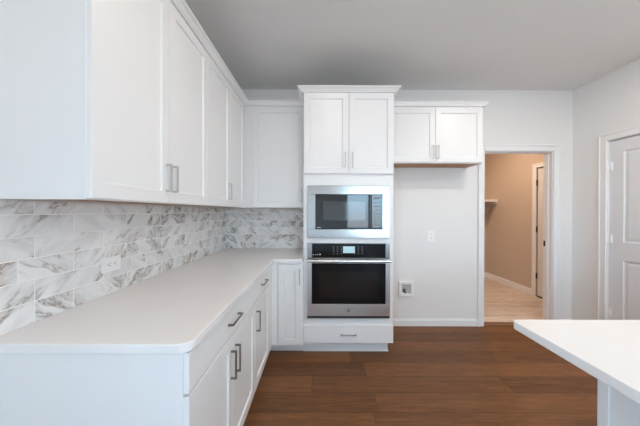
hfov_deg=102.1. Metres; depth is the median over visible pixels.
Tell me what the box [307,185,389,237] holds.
microwave
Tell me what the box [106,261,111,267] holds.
receptacle
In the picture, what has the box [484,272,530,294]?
baseboard
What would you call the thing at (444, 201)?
wall
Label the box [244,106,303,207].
upper cabinet
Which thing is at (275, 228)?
tile backsplash
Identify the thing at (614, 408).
kitchen island
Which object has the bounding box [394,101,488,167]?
upper cabinet
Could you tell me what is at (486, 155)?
wall
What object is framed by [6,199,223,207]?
wall
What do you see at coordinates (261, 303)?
base cabinet
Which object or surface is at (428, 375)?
floor
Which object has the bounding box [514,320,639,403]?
island countertop
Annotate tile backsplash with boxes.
[0,199,225,335]
[226,208,303,248]
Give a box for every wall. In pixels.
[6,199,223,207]
[242,90,572,318]
[484,154,487,271]
[487,154,543,295]
[571,58,639,319]
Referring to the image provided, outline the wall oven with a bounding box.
[307,243,391,317]
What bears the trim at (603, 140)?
attached to the wall at (609, 103)
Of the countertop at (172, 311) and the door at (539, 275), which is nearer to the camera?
the countertop at (172, 311)
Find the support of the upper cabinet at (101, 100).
attached to the wall at (6, 199)
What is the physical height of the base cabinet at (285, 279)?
0.870 m
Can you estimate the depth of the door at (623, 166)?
2.52 m
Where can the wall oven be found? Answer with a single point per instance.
(345, 280)
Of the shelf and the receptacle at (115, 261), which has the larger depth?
the shelf
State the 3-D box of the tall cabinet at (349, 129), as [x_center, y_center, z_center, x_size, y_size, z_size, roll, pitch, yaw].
[0.265,0.079,2.691,0.944,2.484,0.666,0,0,0]
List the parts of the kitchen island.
corner trim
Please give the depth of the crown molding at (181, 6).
1.90 m
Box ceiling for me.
[185,0,639,89]
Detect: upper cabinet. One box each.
[0,0,207,205]
[181,55,243,207]
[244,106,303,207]
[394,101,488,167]
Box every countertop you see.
[0,248,303,353]
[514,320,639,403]
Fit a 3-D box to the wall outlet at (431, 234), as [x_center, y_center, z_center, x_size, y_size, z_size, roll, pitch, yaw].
[1.299,0.272,3.022,0.080,0.126,0.009,0,0,0]
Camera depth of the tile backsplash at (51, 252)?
1.19 m
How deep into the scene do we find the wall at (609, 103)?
2.81 m
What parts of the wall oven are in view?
door glass, control panel, handle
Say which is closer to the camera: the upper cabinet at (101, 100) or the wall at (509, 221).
the upper cabinet at (101, 100)
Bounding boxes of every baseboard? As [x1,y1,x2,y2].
[393,319,477,325]
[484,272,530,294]
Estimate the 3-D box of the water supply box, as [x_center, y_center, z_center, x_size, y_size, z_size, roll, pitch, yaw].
[1.006,0.883,3.017,0.170,0.170,0.024,0,0,0]
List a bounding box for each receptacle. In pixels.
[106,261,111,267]
[113,259,117,266]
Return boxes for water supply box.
[399,281,413,295]
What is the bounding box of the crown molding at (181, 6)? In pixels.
[170,0,303,105]
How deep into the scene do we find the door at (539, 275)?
4.04 m
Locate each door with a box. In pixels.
[536,168,542,298]
[602,135,639,319]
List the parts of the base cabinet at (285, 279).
door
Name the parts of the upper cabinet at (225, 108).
door, door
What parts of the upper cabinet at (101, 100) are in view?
door, handle, handle, door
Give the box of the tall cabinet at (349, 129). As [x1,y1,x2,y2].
[298,85,400,350]
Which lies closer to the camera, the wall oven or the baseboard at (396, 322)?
the wall oven
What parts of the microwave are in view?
door, control panel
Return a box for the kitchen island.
[597,380,639,425]
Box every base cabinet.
[0,283,254,425]
[254,268,268,390]
[269,263,303,351]
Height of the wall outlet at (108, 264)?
0.078 m
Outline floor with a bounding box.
[243,277,597,425]
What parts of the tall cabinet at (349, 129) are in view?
door, drawer, crown, door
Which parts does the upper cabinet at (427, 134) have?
door, crown, door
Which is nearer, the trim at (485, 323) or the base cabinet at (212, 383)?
the base cabinet at (212, 383)
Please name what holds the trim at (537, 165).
attached to the wall at (509, 221)
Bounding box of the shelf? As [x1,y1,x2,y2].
[485,199,497,214]
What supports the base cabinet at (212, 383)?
on the floor
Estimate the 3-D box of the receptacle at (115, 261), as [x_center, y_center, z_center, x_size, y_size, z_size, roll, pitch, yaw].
[-1.091,0.266,1.377,0.004,0.033,0.033,0,0,0]
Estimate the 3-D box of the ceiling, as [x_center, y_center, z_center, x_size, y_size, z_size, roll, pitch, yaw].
[0.925,-1.472,-0.446,4.294,0.100,7.160,0,0,0]
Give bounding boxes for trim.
[477,144,560,326]
[484,322,513,325]
[531,162,542,295]
[597,125,639,319]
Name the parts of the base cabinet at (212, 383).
door, drawer, handle, handle, handle, door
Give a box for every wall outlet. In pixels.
[101,255,120,273]
[428,231,434,241]
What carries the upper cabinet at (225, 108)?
attached to the wall at (6, 199)

